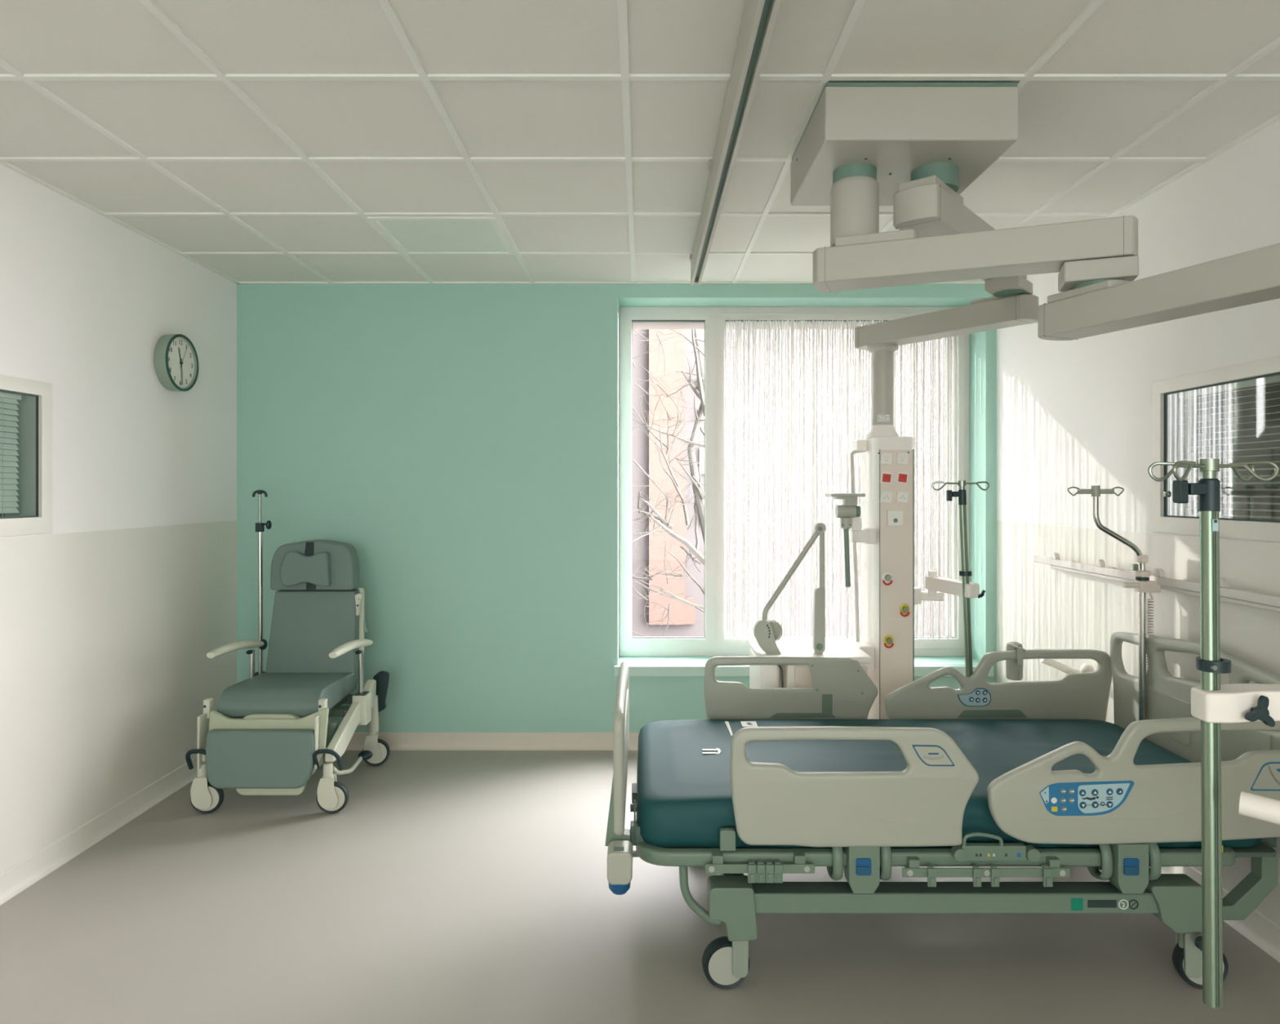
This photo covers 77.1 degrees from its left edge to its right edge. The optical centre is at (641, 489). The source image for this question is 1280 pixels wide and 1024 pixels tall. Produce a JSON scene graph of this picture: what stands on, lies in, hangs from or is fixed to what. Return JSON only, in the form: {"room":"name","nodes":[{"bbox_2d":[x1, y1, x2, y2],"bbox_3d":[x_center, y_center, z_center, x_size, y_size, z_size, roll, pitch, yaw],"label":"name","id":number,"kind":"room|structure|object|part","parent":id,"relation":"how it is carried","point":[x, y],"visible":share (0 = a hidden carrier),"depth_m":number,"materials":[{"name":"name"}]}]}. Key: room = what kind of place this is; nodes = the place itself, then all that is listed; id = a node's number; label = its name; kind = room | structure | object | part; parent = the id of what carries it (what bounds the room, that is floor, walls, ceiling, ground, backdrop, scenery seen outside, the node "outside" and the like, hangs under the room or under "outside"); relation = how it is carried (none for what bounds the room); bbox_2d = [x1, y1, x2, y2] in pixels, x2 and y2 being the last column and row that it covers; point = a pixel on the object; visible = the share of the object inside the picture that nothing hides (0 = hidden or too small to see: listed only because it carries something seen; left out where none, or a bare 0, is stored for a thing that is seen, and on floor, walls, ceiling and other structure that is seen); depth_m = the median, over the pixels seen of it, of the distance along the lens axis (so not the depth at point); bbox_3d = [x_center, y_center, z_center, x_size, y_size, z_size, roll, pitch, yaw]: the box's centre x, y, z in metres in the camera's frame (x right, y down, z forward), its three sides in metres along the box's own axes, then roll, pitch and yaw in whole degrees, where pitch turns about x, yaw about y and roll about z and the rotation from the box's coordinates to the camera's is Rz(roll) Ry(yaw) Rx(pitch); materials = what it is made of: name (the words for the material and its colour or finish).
{"room":"hospital room","nodes":[
{"label":"hospital room","id":0,"kind":"room"},
{"bbox_2d":[0,163,236,874],"bbox_3d":[-2.485,0.158,0.460,0.142,3.174,9.720,0,0,0],"label":"wall","id":1,"kind":"structure","parent":0,"point":[111,618],"depth_m":3.60,"materials":[{"name":"white paint"}]},
{"bbox_2d":[0,373,52,537],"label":"window","id":2,"kind":"structure","parent":1,"relation":"in","point":[20,525],"depth_m":3.22,"materials":[{"name":"paint"}]},
{"bbox_2d":[0,391,21,516],"bbox_3d":[-2.466,-0.136,2.651,0.030,0.481,1.042,0,0,0],"label":"blind","id":3,"kind":"object","parent":2,"relation":"attached to","point":[8,482],"visible":0.94,"depth_m":3.13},
{"bbox_3d":[-2.453,-0.126,3.082,0.004,0.462,0.003,0,0,15],"label":"cord","id":4,"kind":"part","parent":3,"relation":"part of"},
{"bbox_3d":[-2.466,-0.365,2.651,0.030,0.021,1.042,0,0,0],"label":"head rail","id":5,"kind":"part","parent":3,"relation":"part of","materials":[{"name":"metal"}]},
{"bbox_2d":[0,755,197,905],"bbox_3d":[-2.400,1.496,0.295,0.030,0.098,8.990,0,0,0],"label":"baseboard","id":6,"kind":"structure","parent":1,"relation":"attached to","point":[26,873],"depth_m":3.49,"materials":[{"name":"paint"}]},
{"bbox_2d":[153,333,199,391],"bbox_3d":[-2.382,-0.649,4.115,0.068,0.290,0.290,0,0,0],"label":"wall clock","id":7,"kind":"object","parent":1,"relation":"attached to","point":[175,359],"visible":1,"depth_m":4.07,"materials":[{"name":"white plastic"}]},
{"bbox_2d":[236,284,996,732],"bbox_3d":[-0.150,0.158,5.055,5.131,3.174,0.530,0,0,0],"label":"wall","id":8,"kind":"structure","parent":0,"point":[463,439],"depth_m":4.79,"materials":[{"name":"green paint"}]},
{"bbox_2d":[325,732,639,750],"bbox_3d":[-0.150,1.496,4.775,4.531,0.098,0.030,0,0,0],"label":"baseboard","id":9,"kind":"structure","parent":8,"relation":"attached to","point":[395,740],"depth_m":4.78,"materials":[{"name":"plastic"}]},
{"bbox_2d":[613,306,993,675],"bbox_3d":[0.959,-0.019,4.926,2.252,2.253,0.341,0,0,0],"label":"window","id":10,"kind":"structure","parent":8,"relation":"in","point":[714,643],"depth_m":5.03,"materials":[{"name":"white plastic"}]},
{"bbox_3d":[0.959,1.077,4.891,2.252,0.060,0.271,0,0,0],"label":"sill","id":11,"kind":"part","parent":10,"relation":"part of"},
{"bbox_2d":[724,320,958,639],"bbox_3d":[1.246,-0.062,5.008,1.455,1.982,0.031,0,0,0],"label":"curtain","id":12,"kind":"object","parent":10,"relation":"hanging from","point":[752,331],"visible":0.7,"depth_m":5.00,"materials":[{"name":"white fabric"}]},
{"bbox_2d":[0,0,1279,284],"bbox_3d":[-0.150,-1.328,0.460,5.131,0.202,9.720,0,0,0],"label":"ceiling","id":13,"kind":"structure","parent":0,"point":[251,141],"depth_m":2.60,"materials":[{"name":"tile"}]},
{"bbox_2d":[367,215,515,254],"bbox_3d":[-0.950,-1.230,3.905,0.576,0.011,0.560,0,0,0],"label":"recessed light","id":14,"kind":"object","parent":13,"relation":"in","point":[411,234],"visible":1,"depth_m":3.86,"materials":[{"name":"white plastic"}]},
{"bbox_2d":[689,0,781,284],"bbox_3d":[0.281,-1.162,0.156,0.062,0.132,8.312,0,0,0],"label":"ceiling track","id":15,"kind":"object","parent":13,"relation":"attached to","point":[759,16],"visible":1,"depth_m":2.41,"materials":[{"name":"metal"}]},
{"bbox_2d":[790,82,1018,205],"bbox_3d":[0.843,-1.139,2.701,0.588,0.178,0.568,0,0,0],"label":"ceiling mount","id":16,"kind":"object","parent":13,"relation":"attached to","point":[895,128],"visible":0.9,"depth_m":2.42,"materials":[{"name":"white metal"}]},
{"bbox_2d":[746,162,1038,719],"bbox_3d":[1.108,0.036,3.405,1.017,2.177,1.658,0,0,-14],"label":"pendant","id":17,"kind":"object","parent":16,"relation":"hanging from","point":[930,204],"depth_m":3.78,"materials":[{"name":"white plastic"}]},
{"bbox_3d":[0.680,0.456,3.719,0.330,0.610,0.084,0,0,0],"label":"examination lamp","id":18,"kind":"part","parent":17,"relation":"part of","materials":[{"name":"grey metal"}]},
{"bbox_2d":[746,636,871,662],"bbox_3d":[0.790,0.770,3.870,0.510,0.030,0.500,0,0,0],"label":"shelf","id":19,"kind":"object","parent":17,"relation":"attached to","point":[856,650],"depth_m":3.83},
{"bbox_3d":[0.815,0.600,3.700,0.054,0.300,0.036,0,0,0],"label":"arm","id":20,"kind":"part","parent":17,"relation":"part of","materials":[{"name":"plastic"}]},
{"bbox_3d":[0.855,0.853,3.634,0.330,0.105,0.012,0,0,0],"label":"drawer","id":21,"kind":"part","parent":17,"relation":"part of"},
{"bbox_2d":[824,493,875,586],"bbox_3d":[0.980,0.234,3.755,0.241,0.433,0.210,0,0,0],"label":"holder","id":22,"kind":"object","parent":17,"relation":"attached to","point":[849,512],"visible":1,"depth_m":3.71,"materials":[{"name":"plastic"}]},
{"bbox_3d":[0.938,0.025,3.715,0.157,0.015,0.130,0,0,0],"label":"plate","id":23,"kind":"part","parent":22,"relation":"part of","materials":[{"name":"plastic"}]},
{"bbox_3d":[0.997,0.101,3.720,0.021,0.052,0.052,0,0,0],"label":"tilt knob","id":24,"kind":"part","parent":22,"relation":"part of","materials":[{"name":"plastic"}]},
{"bbox_3d":[1.059,0.287,3.930,0.079,0.979,0.017,0,0,0],"label":"guard rod","id":25,"kind":"part","parent":17,"relation":"part of","materials":[{"name":"grey metal"}]},
{"bbox_2d":[880,490,892,503],"bbox_3d":[1.148,0.036,3.772,0.058,0.058,0.010,0,0,0],"label":"socket","id":26,"kind":"object","parent":17,"relation":"attached to","point":[886,496],"depth_m":3.77,"materials":[{"name":"white plastic"}]},
{"bbox_2d":[880,471,892,484],"bbox_3d":[1.148,-0.054,3.772,0.058,0.058,0.010,0,0,0],"label":"socket","id":27,"kind":"object","parent":17,"relation":"attached to","point":[886,477],"depth_m":3.77,"materials":[{"name":"red plastic"}]},
{"bbox_2d":[880,452,892,464],"bbox_3d":[1.148,-0.145,3.772,0.058,0.058,0.010,0,0,0],"label":"socket","id":28,"kind":"object","parent":17,"relation":"attached to","point":[886,458],"depth_m":3.77,"materials":[{"name":"white plastic"}]},
{"bbox_2d":[882,572,892,585],"bbox_3d":[1.154,0.419,3.767,0.048,0.062,0.020,0,0,0],"label":"outlet","id":29,"kind":"object","parent":17,"relation":"attached to","point":[886,576],"depth_m":3.77,"materials":[{"name":"white plastic"}]},
{"bbox_2d":[883,635,893,648],"bbox_3d":[1.160,0.715,3.767,0.048,0.062,0.020,0,0,0],"label":"outlet","id":30,"kind":"object","parent":17,"relation":"attached to","point":[888,640],"depth_m":3.77,"materials":[{"name":"yellow plastic"}]},
{"bbox_3d":[1.187,0.133,3.768,0.072,0.072,0.019,0,0,0],"label":"nurse call plate","id":31,"kind":"part","parent":17,"relation":"part of","materials":[{"name":"white plastic"}]},
{"bbox_3d":[1.197,0.464,3.780,0.154,1.302,0.005,0,0,0],"label":"panel","id":32,"kind":"part","parent":17,"relation":"part of","materials":[{"name":"beige metal"}]},
{"bbox_2d":[895,490,908,503],"bbox_3d":[1.223,0.036,3.772,0.058,0.058,0.010,0,0,0],"label":"socket","id":33,"kind":"object","parent":17,"relation":"attached to","point":[901,496],"depth_m":3.77,"materials":[{"name":"white plastic"}]},
{"bbox_2d":[895,452,908,464],"bbox_3d":[1.223,-0.145,3.772,0.058,0.058,0.010,0,0,0],"label":"socket","id":34,"kind":"object","parent":17,"relation":"attached to","point":[901,458],"depth_m":3.77,"materials":[{"name":"white plastic"}]},
{"bbox_2d":[896,471,908,484],"bbox_3d":[1.223,-0.054,3.772,0.059,0.059,0.010,0,0,0],"label":"socket","id":35,"kind":"object","parent":17,"relation":"attached to","point":[902,477],"depth_m":3.77,"materials":[{"name":"red plastic"}]},
{"bbox_2d":[899,603,910,617],"bbox_3d":[1.235,0.567,3.767,0.048,0.062,0.020,0,0,0],"label":"outlet","id":36,"kind":"object","parent":17,"relation":"attached to","point":[904,608],"depth_m":3.77,"materials":[{"name":"yellow plastic"}]},
{"bbox_3d":[1.345,-0.746,3.640,0.130,0.101,0.886,0,0,-37],"label":"arm","id":37,"kind":"part","parent":17,"relation":"part of"},
{"bbox_2d":[914,570,985,604],"bbox_3d":[1.384,0.465,3.691,0.152,0.162,0.441,0,0,-9],"label":"bracket arm","id":38,"kind":"object","parent":17,"relation":"attached to","point":[936,586],"visible":0.94,"depth_m":3.69,"materials":[{"name":"white plastic"}]},
{"bbox_3d":[1.371,0.444,3.790,0.040,0.118,0.040,0,0,0],"label":"pivot post","id":39,"kind":"part","parent":38,"relation":"part of","materials":[{"name":"white metal"}]},
{"bbox_3d":[1.381,0.507,3.830,0.110,0.042,0.050,0,0,11],"label":"fore arm","id":40,"kind":"part","parent":38,"relation":"part of"},
{"bbox_3d":[1.403,0.439,3.650,0.060,0.062,0.347,0,0,-13],"label":"arm","id":41,"kind":"part","parent":38,"relation":"part of"},
{"bbox_2d":[931,480,989,676],"bbox_3d":[1.394,0.396,3.508,0.254,0.874,0.054,0,0,0],"label":"pole","id":42,"kind":"object","parent":38,"relation":"attached to","point":[961,494],"visible":0.98,"depth_m":3.50,"materials":[{"name":"metal"}]},
{"bbox_3d":[1.350,0.026,3.501,0.039,0.048,0.024,0,0,0],"label":"knob","id":43,"kind":"part","parent":42,"relation":"part of","materials":[{"name":"black plastic"}]},
{"bbox_3d":[1.474,0.454,3.491,0.036,0.037,0.012,0,0,0],"label":"star knob","id":44,"kind":"part","parent":38,"relation":"part of","materials":[{"name":"black plastic"}]},
{"bbox_3d":[1.184,-0.902,2.921,0.145,0.106,1.026,0,0,41],"label":"arm","id":45,"kind":"part","parent":17,"relation":"part of"},
{"bbox_2d":[813,162,1279,824],"bbox_3d":[1.245,0.036,2.021,0.732,2.177,1.814,0,0,-26],"label":"pendant","id":46,"kind":"object","parent":16,"relation":"hanging from","point":[1096,260],"visible":1,"depth_m":2.36,"materials":[{"name":"white metal"}]},
{"bbox_3d":[1.005,-0.724,2.502,0.933,0.112,0.145,0,0,21],"label":"arm","id":47,"kind":"part","parent":46,"relation":"part of"},
{"bbox_3d":[1.491,-0.518,1.970,0.140,0.100,1.186,0,0,-21],"label":"arm","id":48,"kind":"part","parent":46,"relation":"part of"},
{"bbox_2d":[1147,458,1278,1008],"bbox_3d":[1.161,0.471,1.613,0.232,1.067,0.108,0,0,-6],"label":"pole","id":49,"kind":"object","parent":46,"relation":"on","point":[1210,663],"visible":1,"depth_m":1.60,"materials":[{"name":"metal"}]},
{"bbox_3d":[1.108,0.004,1.637,0.039,0.048,0.024,0,0,0],"label":"knob","id":50,"kind":"part","parent":49,"relation":"part of","materials":[{"name":"black plastic"}]},
{"bbox_2d":[1191,683,1279,726],"bbox_3d":[1.432,0.414,1.541,0.660,0.092,0.104,0,0,13],"label":"bracket arm","id":51,"kind":"object","parent":46,"relation":"attached to","point":[1234,702],"visible":0.99,"depth_m":1.57,"materials":[{"name":"white plastic"}]},
{"bbox_3d":[1.194,0.428,1.563,0.052,0.058,0.032,0,0,0],"label":"star knob","id":52,"kind":"part","parent":51,"relation":"part of","materials":[{"name":"black plastic"}]},
{"bbox_3d":[1.280,0.608,1.405,0.378,0.067,0.043,0,0,42],"label":"shelf rail","id":53,"kind":"part","parent":46,"relation":"part of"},
{"bbox_2d":[0,750,1279,1023],"bbox_3d":[-0.150,1.645,0.460,5.131,0.200,9.720,0,0,0],"label":"floor","id":54,"kind":"structure","parent":0,"point":[448,886],"depth_m":2.74,"materials":[{"name":"plastic"}]},
{"bbox_2d":[185,489,389,813],"bbox_3d":[-1.787,0.773,4.166,0.767,1.545,0.823,0,0,0],"label":"recliner chair","id":55,"kind":"object","parent":54,"relation":"on","point":[270,731],"visible":1,"depth_m":4.08,"materials":[{"name":"leather"}]},
{"bbox_3d":[-2.090,1.178,4.136,0.044,0.260,0.625,0,0,0],"label":"frame","id":56,"kind":"part","parent":55,"relation":"part of","materials":[{"name":"white metal"}]},
{"bbox_3d":[-2.075,0.814,4.121,0.058,0.075,0.483,0,0,2],"label":"armrest","id":57,"kind":"part","parent":55,"relation":"part of","materials":[{"name":"white plastic"}]},
{"bbox_3d":[-2.061,0.854,4.220,0.032,0.022,0.045,0,0,0],"label":"arm lever","id":58,"kind":"part","parent":55,"relation":"part of","materials":[{"name":"black plastic"}]},
{"bbox_3d":[-2.058,0.948,4.240,0.025,0.199,0.025,0,0,0],"label":"arm post","id":59,"kind":"part","parent":55,"relation":"part of","materials":[{"name":"silver metal"}]},
{"bbox_3d":[-2.085,0.196,4.470,0.046,0.051,0.038,0,0,0],"label":"clamp knob","id":60,"kind":"part","parent":55,"relation":"part of","materials":[{"name":"black plastic"}]},
{"bbox_3d":[-1.788,1.218,3.841,0.564,0.334,0.057,0,0,0],"label":"footrest frame","id":61,"kind":"part","parent":55,"relation":"part of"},
{"bbox_3d":[-1.756,1.407,3.800,0.335,0.065,0.045,0,0,0],"label":"foot plate","id":62,"kind":"part","parent":55,"relation":"part of","materials":[{"name":"beige plastic"}]},
{"bbox_3d":[-1.790,1.104,3.875,0.302,0.042,0.030,0,0,0],"label":"calf plate","id":63,"kind":"part","parent":55,"relation":"part of","materials":[{"name":"white plastic"}]},
{"bbox_3d":[-1.815,1.045,4.154,0.500,0.128,0.526,0,0,0],"label":"seat","id":64,"kind":"part","parent":55,"relation":"part of","materials":[{"name":"leather"}]},
{"bbox_3d":[-1.820,1.131,4.170,0.440,0.037,0.420,0,0,0],"label":"seat frame","id":65,"kind":"part","parent":55,"relation":"part of","materials":[{"name":"metal"}]},
{"bbox_2d":[280,551,331,586],"bbox_3d":[-1.843,0.434,4.412,0.271,0.188,0.088,0,0,0],"label":"cushion","id":66,"kind":"object","parent":55,"relation":"on","point":[297,568],"depth_m":4.39,"materials":[{"name":"leather"}]},
{"bbox_3d":[-1.810,0.818,4.441,0.489,0.515,0.169,0,0,0],"label":"backrest","id":67,"kind":"part","parent":55,"relation":"part of","materials":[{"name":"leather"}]},
{"bbox_3d":[-1.790,1.165,4.220,0.580,0.040,0.080,0,0,0],"label":"cross frame","id":68,"kind":"part","parent":55,"relation":"part of","materials":[{"name":"metal"}]},
{"bbox_3d":[-1.790,1.145,4.390,0.580,0.040,0.060,0,0,0],"label":"cross frame","id":69,"kind":"part","parent":55,"relation":"part of","materials":[{"name":"metal"}]},
{"bbox_3d":[-1.490,1.178,4.136,0.044,0.260,0.625,0,0,0],"label":"frame","id":70,"kind":"part","parent":55,"relation":"part of","materials":[{"name":"white metal"}]},
{"bbox_3d":[-1.483,0.807,4.111,0.058,0.068,0.464,0,0,2],"label":"armrest","id":71,"kind":"part","parent":55,"relation":"part of","materials":[{"name":"grey plastic"}]},
{"bbox_3d":[-1.490,0.854,4.220,0.032,0.022,0.045,0,0,0],"label":"arm lever","id":72,"kind":"part","parent":55,"relation":"part of","materials":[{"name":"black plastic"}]},
{"bbox_3d":[-1.572,0.637,4.460,0.050,0.127,0.040,0,0,0],"label":"push handle","id":73,"kind":"part","parent":55,"relation":"part of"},
{"bbox_3d":[-1.483,0.973,4.240,0.025,0.250,0.025,0,0,0],"label":"arm post","id":74,"kind":"part","parent":55,"relation":"part of","materials":[{"name":"silver metal"}]},
{"bbox_2d":[351,691,371,724],"bbox_3d":[-1.478,1.154,4.240,0.072,0.158,0.090,0,0,0],"label":"socket","id":75,"kind":"object","parent":55,"relation":"attached to","point":[363,699],"depth_m":4.20,"materials":[{"name":"white metal"}]},
{"bbox_3d":[-1.490,1.245,4.460,0.052,0.205,0.072,0,0,0],"label":"leg","id":76,"kind":"part","parent":55,"relation":"part of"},
{"bbox_3d":[-1.456,1.128,4.487,0.085,0.227,0.025,0,0,0],"label":"lever","id":77,"kind":"part","parent":55,"relation":"part of","materials":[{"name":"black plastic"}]},
{"bbox_2d":[604,631,1279,988],"bbox_3d":[1.002,1.051,2.963,2.249,0.987,1.114,0,0,0],"label":"hospital bed","id":78,"kind":"object","parent":54,"relation":"on","point":[1124,807],"visible":0.84,"depth_m":2.46,"materials":[{"name":"plastic"}]},
{"bbox_3d":[-0.072,0.882,2.966,0.034,0.403,0.949,0,0,0],"label":"footboard","id":79,"kind":"part","parent":78,"relation":"part of","materials":[{"name":"plastic"}]},
{"bbox_3d":[-0.022,1.045,2.650,0.034,0.016,0.016,0,0,0],"label":"footboard rod","id":80,"kind":"part","parent":78,"relation":"part of","materials":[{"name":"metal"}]},
{"bbox_3d":[-0.023,1.056,2.550,0.005,0.139,0.005,0,0,23],"label":"footboard rod","id":81,"kind":"part","parent":78,"relation":"part of","materials":[{"name":"metal"}]},
{"bbox_3d":[-0.003,1.115,2.950,0.067,0.040,0.100,0,0,0],"label":"footboard mount","id":82,"kind":"part","parent":78,"relation":"part of","materials":[{"name":"metal"}]},
{"bbox_3d":[0.004,1.101,2.575,0.080,0.061,0.050,0,0,0],"label":"footboard mount","id":83,"kind":"part","parent":78,"relation":"part of","materials":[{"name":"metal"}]},
{"bbox_3d":[0.359,1.153,2.443,0.332,0.027,0.006,0,0,0],"label":"accessory rail","id":84,"kind":"part","parent":78,"relation":"part of","materials":[{"name":"metal"}]},
{"bbox_3d":[0.648,0.905,3.490,0.754,0.364,0.034,0,0,0],"label":"rail","id":85,"kind":"part","parent":78,"relation":"part of","materials":[{"name":"plastic"}]},
{"bbox_3d":[0.864,0.825,3.473,0.284,0.175,0.002,0,0,0],"label":"plate","id":86,"kind":"part","parent":78,"relation":"part of","materials":[{"name":"plastic"}]},
{"bbox_3d":[0.648,0.905,2.450,0.754,0.364,0.034,0,0,0],"label":"rail","id":87,"kind":"part","parent":78,"relation":"part of","materials":[{"name":"plastic"}]},
{"bbox_2d":[636,719,1262,847],"bbox_3d":[0.985,1.040,2.965,2.002,0.167,0.932,0,0,0],"label":"mattress","id":88,"kind":"object","parent":78,"relation":"on","point":[685,797],"visible":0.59,"depth_m":2.90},
{"bbox_3d":[1.437,0.898,3.472,0.144,0.080,0.002,0,0,0],"label":"control panel","id":89,"kind":"part","parent":78,"relation":"part of","materials":[{"name":"blue plastic"}]},
{"bbox_3d":[1.042,1.069,2.455,0.126,0.042,0.011,0,0,0],"label":"release handle","id":90,"kind":"part","parent":78,"relation":"part of","materials":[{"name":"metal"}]},
{"bbox_3d":[1.046,1.165,2.443,0.509,0.027,0.006,0,0,0],"label":"accessory rail","id":91,"kind":"part","parent":78,"relation":"part of","materials":[{"name":"metal"}]},
{"bbox_3d":[1.075,1.111,2.463,0.198,0.047,0.024,0,0,0],"label":"pictogram plate","id":92,"kind":"part","parent":78,"relation":"part of","materials":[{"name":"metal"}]},
{"bbox_3d":[1.548,0.887,3.490,0.984,0.384,0.034,0,0,0],"label":"rail","id":93,"kind":"part","parent":78,"relation":"part of","materials":[{"name":"plastic"}]},
{"bbox_2d":[1005,641,1026,680],"bbox_3d":[1.646,0.756,3.521,0.070,0.163,0.128,0,0,0],"label":"holder","id":94,"kind":"object","parent":78,"relation":"attached to","point":[1014,668],"visible":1,"depth_m":3.52,"materials":[{"name":"plastic"}]},
{"bbox_3d":[1.347,0.935,2.432,0.286,0.106,0.002,0,0,0],"label":"control panel","id":95,"kind":"part","parent":78,"relation":"part of","materials":[{"name":"blue plastic"}]},
{"bbox_3d":[1.548,0.887,2.450,0.984,0.384,0.034,0,0,0],"label":"rail","id":96,"kind":"part","parent":78,"relation":"part of","materials":[{"name":"plastic"}]},
{"bbox_3d":[2.013,0.865,3.000,0.006,0.160,0.100,0,0,0],"label":"clip plate","id":97,"kind":"part","parent":78,"relation":"part of","materials":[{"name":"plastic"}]},
{"bbox_3d":[2.035,0.801,2.965,0.040,0.487,1.010,0,0,0],"label":"headboard","id":98,"kind":"part","parent":78,"relation":"part of","materials":[{"name":"plastic"}]},
{"bbox_3d":[2.013,0.865,2.620,0.006,0.160,0.100,0,0,0],"label":"clip plate","id":99,"kind":"part","parent":78,"relation":"part of","materials":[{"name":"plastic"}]},
{"bbox_2d":[995,119,1279,925],"bbox_3d":[2.184,0.158,0.460,0.142,3.174,9.720,0,0,0],"label":"wall","id":100,"kind":"structure","parent":0,"point":[1077,413],"depth_m":3.46,"materials":[{"name":"white paint"}]},
{"bbox_2d":[1039,658,1094,673],"bbox_3d":[1.992,0.853,3.832,0.263,0.162,0.244,0,0,0],"label":"reading lamp","id":101,"kind":"object","parent":100,"relation":"attached to","point":[1085,668],"visible":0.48,"depth_m":3.73,"materials":[{"name":"white plastic"}]},
{"bbox_2d":[1033,355,1279,611],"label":"window","id":102,"kind":"structure","parent":100,"relation":"in","point":[1246,528],"depth_m":3.67,"materials":[{"name":"paint"}]},
{"bbox_2d":[1066,485,1160,719],"bbox_3d":[1.881,0.454,3.210,0.362,0.941,0.056,0,0,0],"label":"pole","id":103,"kind":"object","parent":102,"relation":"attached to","point":[1142,584],"visible":0.98,"depth_m":3.20,"materials":[{"name":"silver metal"}]},
{"bbox_2d":[1146,592,1153,671],"bbox_3d":[2.041,0.609,3.223,0.040,0.463,0.028,0,0,-28],"label":"coiled cord","id":104,"kind":"object","parent":102,"relation":"hanging from","point":[1148,605],"visible":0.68,"depth_m":3.22,"materials":[{"name":"grey plastic"}]},
{"bbox_3d":[2.076,0.354,3.200,0.072,0.082,2.000,0,0,0],"label":"wall rail","id":105,"kind":"part","parent":102,"relation":"part of","materials":[{"name":"white metal"}]},
{"bbox_3d":[2.093,0.018,3.204,0.022,0.024,0.024,0,0,0],"label":"knob","id":106,"kind":"part","parent":102,"relation":"part of","materials":[{"name":"metal"}]},
{"bbox_2d":[1178,374,1279,518],"bbox_3d":[2.175,-0.142,2.706,0.030,0.494,1.052,0,0,0],"label":"blind","id":107,"kind":"object","parent":102,"relation":"attached to","point":[1274,379],"visible":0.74,"depth_m":2.92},
{"bbox_3d":[2.162,-0.133,3.142,0.004,0.475,0.003,0,0,15],"label":"cord","id":108,"kind":"part","parent":107,"relation":"part of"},
{"bbox_3d":[2.175,-0.379,2.706,0.030,0.021,1.052,0,0,0],"label":"head rail","id":109,"kind":"part","parent":107,"relation":"part of","materials":[{"name":"white metal"}]},
{"bbox_2d":[1160,866,1279,962],"bbox_3d":[2.099,1.496,0.295,0.030,0.098,8.990,0,0,0],"label":"baseboard","id":110,"kind":"structure","parent":100,"relation":"attached to","point":[1264,933],"depth_m":2.75,"materials":[{"name":"paint"}]},
{"label":"outside","id":111,"kind":"structure","parent":0,"visible":0},
{"bbox_3d":[5.000,4.645,32.810,70.000,0.200,54.380,0,0,0],"label":"ground","id":112,"kind":"structure","parent":111,"visible":0},
{"bbox_2d":[632,328,745,636],"bbox_3d":[0.249,0.714,9.009,2.444,7.665,1.192,0,0,14],"label":"bare tree","id":113,"kind":"object","parent":112,"relation":"on","point":[695,478],"visible":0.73,"depth_m":8.97,"materials":[{"name":"brown plant"}]},
{"bbox_2d":[632,328,944,636],"bbox_3d":[3.000,-0.155,17.900,12.000,9.400,4.200,0,0,0],"label":"outdoor backdrop","id":114,"kind":"structure","parent":112,"relation":"on","point":[694,620],"depth_m":16.00,"materials":[{"name":"brick"}]}
]}

